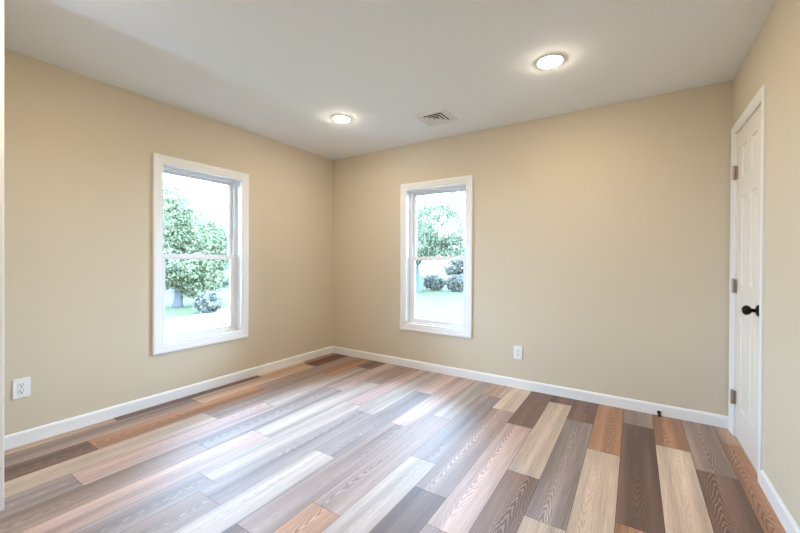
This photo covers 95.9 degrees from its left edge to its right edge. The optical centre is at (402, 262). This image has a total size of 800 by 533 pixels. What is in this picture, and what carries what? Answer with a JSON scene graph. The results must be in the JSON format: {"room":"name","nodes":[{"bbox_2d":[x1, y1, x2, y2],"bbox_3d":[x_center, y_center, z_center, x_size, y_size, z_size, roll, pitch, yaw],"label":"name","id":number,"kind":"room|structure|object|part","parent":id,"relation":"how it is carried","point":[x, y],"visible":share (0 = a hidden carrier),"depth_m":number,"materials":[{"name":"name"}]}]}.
{"room":"empty bedroom","nodes":[
{"label":"empty bedroom","id":0,"kind":"room"},
{"bbox_2d":[4,49,332,435],"bbox_3d":[-2.106,-0.083,2.834,0.160,2.440,4.570,0,0,33],"label":"wall","id":1,"kind":"structure","parent":0,"point":[78,148],"depth_m":2.64,"materials":[{"name":"beige paint"}]},
{"bbox_2d":[12,377,30,399],"bbox_3d":[-2.384,0.782,2.257,0.009,0.122,0.079,0,0,33],"label":"wall outlet","id":2,"kind":"object","parent":1,"relation":"attached to","point":[21,388],"visible":1,"depth_m":2.25,"materials":[{"name":"white plastic"}]},
{"bbox_2d":[18,382,25,387],"bbox_3d":[-2.384,0.762,2.257,0.009,0.029,0.033,0,0,33],"label":"receptacle","id":3,"kind":"object","parent":2,"relation":"attached to","point":[20,384],"depth_m":2.26,"materials":[{"name":"white plastic"}]},
{"bbox_2d":[18,389,25,393],"bbox_3d":[-2.384,0.803,2.257,0.009,0.029,0.033,0,0,33],"label":"receptacle","id":4,"kind":"object","parent":2,"relation":"attached to","point":[20,391],"depth_m":2.26,"materials":[{"name":"white plastic"}]},
{"bbox_2d":[4,346,332,450],"bbox_3d":[-1.691,1.095,3.334,0.013,0.085,2.963,0,0,33],"label":"baseboard","id":5,"kind":"structure","parent":1,"relation":"attached to","point":[24,437],"depth_m":2.79,"materials":[{"name":"white paint"}]},
{"bbox_2d":[152,152,248,354],"bbox_3d":[-1.819,-0.072,3.255,0.169,1.610,0.841,0,0,33],"label":"window","id":6,"kind":"structure","parent":1,"relation":"in","point":[237,183],"depth_m":3.26,"materials":[{"name":"white paint"}]},
{"bbox_3d":[-1.867,-0.411,3.286,0.026,0.753,0.657,0,0,33],"label":"sash","id":7,"kind":"part","parent":6,"relation":"part of","materials":[{"name":"white plastic"}]},
{"bbox_3d":[-1.841,0.282,3.270,0.028,0.721,0.657,0,0,33],"label":"sash","id":8,"kind":"part","parent":6,"relation":"part of","materials":[{"name":"white plastic"}]},
{"bbox_3d":[-1.853,-0.072,3.277,0.088,1.462,0.693,0,0,33],"label":"frame","id":9,"kind":"part","parent":6,"relation":"part of","materials":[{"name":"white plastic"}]},
{"bbox_3d":[-1.819,0.654,3.256,0.024,0.010,0.693,0,0,33],"label":"sill","id":10,"kind":"part","parent":6,"relation":"part of","materials":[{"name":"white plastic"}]},
{"bbox_2d":[4,0,775,159],"bbox_3d":[-0.437,-1.350,1.759,4.115,0.120,4.570,0,0,33],"label":"ceiling","id":11,"kind":"structure","parent":0,"point":[277,70],"depth_m":2.23,"materials":[{"name":"white paint"}]},
{"bbox_2d":[332,115,350,122],"bbox_3d":[-0.550,-1.285,3.235,0.170,0.022,0.170,0,0,33],"label":"recessed light","id":12,"kind":"object","parent":11,"relation":"in","point":[338,118],"visible":1,"depth_m":3.20,"materials":[{"name":"white plastic"}]},
{"bbox_2d":[414,108,457,126],"bbox_3d":[0.298,-1.287,3.209,0.294,0.010,0.294,0,0,33],"label":"ceiling vent","id":13,"kind":"object","parent":11,"relation":"in","point":[440,116],"visible":1,"depth_m":3.20,"materials":[{"name":"white metal"}]},
{"bbox_2d":[536,53,564,68],"bbox_3d":[0.936,-1.274,2.295,0.170,0.022,0.170,0,0,33],"label":"recessed light","id":14,"kind":"object","parent":11,"relation":"in","point":[548,61],"visible":1,"depth_m":2.27,"materials":[{"name":"white plastic"}]},
{"bbox_2d":[538,56,561,68],"bbox_3d":[0.936,-1.271,2.295,0.144,0.016,0.144,0,0,33],"label":"diffuser","id":15,"kind":"object","parent":14,"relation":"attached to","point":[544,62],"depth_m":2.27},
{"bbox_2d":[0,353,785,532],"bbox_3d":[-0.450,1.210,1.770,3.795,0.120,4.250,0,0,33],"label":"floor","id":16,"kind":"structure","parent":0,"point":[332,442],"depth_m":2.05,"materials":[{"name":"wood"}]},
{"bbox_2d":[332,80,732,415],"bbox_3d":[0.817,-0.071,3.576,3.955,2.440,0.160,0,0,33],"label":"wall","id":17,"kind":"structure","parent":0,"point":[601,235],"depth_m":3.04,"materials":[{"name":"beige paint"}]},
{"bbox_2d":[400,175,472,338],"bbox_3d":[0.369,-0.064,3.847,0.846,1.610,0.169,0,0,33],"label":"window","id":18,"kind":"structure","parent":17,"relation":"in","point":[409,192],"depth_m":3.90,"materials":[{"name":"white paint"}]},
{"bbox_3d":[0.364,0.662,3.847,0.698,0.010,0.024,0,0,33],"label":"sill","id":19,"kind":"part","parent":18,"relation":"part of","materials":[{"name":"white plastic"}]},
{"bbox_3d":[0.391,-0.064,3.881,0.698,1.462,0.088,0,0,33],"label":"frame","id":20,"kind":"part","parent":18,"relation":"part of","materials":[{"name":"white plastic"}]},
{"bbox_3d":[0.381,0.291,3.869,0.662,0.721,0.028,0,0,33],"label":"sash","id":21,"kind":"part","parent":18,"relation":"part of","materials":[{"name":"white plastic"}]},
{"bbox_3d":[0.403,-0.402,3.895,0.662,0.753,0.026,0,0,33],"label":"sash","id":22,"kind":"part","parent":18,"relation":"part of","materials":[{"name":"white plastic"}]},
{"bbox_2d":[514,345,522,359],"bbox_3d":[1.061,0.824,3.320,0.079,0.122,0.009,0,0,33],"label":"wall outlet","id":23,"kind":"object","parent":17,"relation":"attached to","point":[518,350],"visible":1,"depth_m":3.32,"materials":[{"name":"white plastic"}]},
{"bbox_2d":[332,346,727,428],"bbox_3d":[0.702,1.106,3.548,3.782,0.085,0.013,0,0,33],"label":"baseboard","id":24,"kind":"structure","parent":17,"relation":"attached to","point":[712,419],"depth_m":3.13,"materials":[{"name":"white paint"}]},
{"bbox_2d":[733,0,799,527],"bbox_3d":[1.539,-0.044,0.414,1.000,2.660,4.442,0,0,33],"label":"wall","id":25,"kind":"structure","parent":0,"point":[772,60],"depth_m":1.67,"materials":[{"name":"beige paint"}]},
{"bbox_2d":[728,84,765,483],"bbox_3d":[2.120,0.113,2.178,0.208,2.096,0.753,0,0,33],"label":"door","id":26,"kind":"structure","parent":25,"relation":"in","point":[748,134],"depth_m":2.16,"materials":[{"name":"white paint"}]},
{"bbox_3d":[1.916,0.261,1.988,0.072,0.054,0.054,0,0,33],"label":"knob","id":27,"kind":"part","parent":26,"relation":"part of","materials":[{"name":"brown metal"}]},
{"bbox_2d":[760,470,799,532],"bbox_3d":[0.932,1.121,0.421,0.013,0.085,3.475,0,0,33],"label":"baseboard","id":28,"kind":"structure","parent":25,"relation":"attached to","point":[783,514],"depth_m":1.65,"materials":[{"name":"white paint"}]},
{"bbox_3d":[-1.290,-0.068,0.447,3.795,2.440,1.437,0,0,33],"label":"wall","id":29,"kind":"structure","parent":0,"visible":0},
{"bbox_2d":[0,0,3,510],"bbox_3d":[-1.910,-0.076,1.631,0.072,2.440,0.137,0,0,33],"label":"trim","id":30,"kind":"structure","parent":29,"relation":"attached to","point":[1,1],"depth_m":1.66,"materials":[{"name":"white paint"}]},
{"label":"outside","id":31,"kind":"structure","parent":0,"visible":0},
{"bbox_2d":[165,268,462,322],"bbox_3d":[-5.402,1.844,25.317,150.000,0.200,150.000,0,0,33],"label":"lawn","id":32,"kind":"structure","parent":31,"point":[443,304],"depth_m":15.87,"materials":[{"name":"green plant"}]},
{"bbox_2d":[163,176,228,306],"bbox_3d":[-9.259,-0.806,14.455,3.422,5.309,5.256,1,0,41],"label":"leafy tree","id":33,"kind":"object","parent":32,"relation":"on","point":[188,277],"visible":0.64,"depth_m":14.42,"materials":[{"name":"green plant"}]},
{"bbox_2d":[218,272,228,286],"bbox_3d":[-12.826,1.183,25.790,1.485,1.235,1.518,0,0,0],"label":"shrub","id":34,"kind":"object","parent":32,"relation":"on","point":[225,283],"visible":0.15,"depth_m":25.59,"materials":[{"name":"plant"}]},
{"bbox_2d":[419,273,422,290],"bbox_3d":[0.825,1.226,22.976,0.800,1.120,0.900,0,0,33],"label":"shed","id":35,"kind":"object","parent":32,"relation":"on","point":[421,276],"visible":0.2,"depth_m":22.95,"materials":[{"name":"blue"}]},
{"bbox_2d":[423,273,445,289],"bbox_3d":[2.013,1.239,23.761,1.835,1.225,1.113,0,0,33],"label":"shrub","id":36,"kind":"object","parent":32,"relation":"on","point":[429,281],"visible":0.99,"depth_m":23.50,"materials":[{"name":"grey plant"}]},
{"bbox_2d":[415,191,464,292],"bbox_3d":[1.179,-1.354,21.478,7.048,6.459,3.188,0,0,38],"label":"leafy tree","id":37,"kind":"object","parent":32,"relation":"on","point":[440,243],"visible":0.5,"depth_m":20.36,"materials":[{"name":"green plant"}]},
{"bbox_2d":[439,254,462,275],"bbox_3d":[4.209,0.320,25.820,3.408,3.084,2.212,0,0,33],"label":"leafy tree","id":38,"kind":"object","parent":32,"relation":"on","point":[458,265],"visible":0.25,"depth_m":25.49,"materials":[{"name":"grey plant"}]},
{"bbox_2d":[444,274,462,291],"bbox_3d":[3.474,1.298,22.811,1.895,1.184,1.102,0,0,33],"label":"shrub","id":39,"kind":"object","parent":32,"relation":"on","point":[453,283],"visible":0.74,"depth_m":22.68,"materials":[{"name":"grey plant"}]},
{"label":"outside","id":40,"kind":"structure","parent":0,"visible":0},
{"bbox_2d":[165,307,228,334],"bbox_3d":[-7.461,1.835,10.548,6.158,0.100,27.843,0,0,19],"label":"driveway","id":41,"kind":"structure","parent":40,"point":[219,318],"depth_m":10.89,"materials":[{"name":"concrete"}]},
{"bbox_2d":[192,290,222,312],"bbox_3d":[-7.053,1.432,12.965,0.921,0.974,0.919,0,0,11],"label":"shrub","id":42,"kind":"object","parent":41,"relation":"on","point":[205,302],"visible":1,"depth_m":12.80,"materials":[{"name":"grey plant"}]}
]}

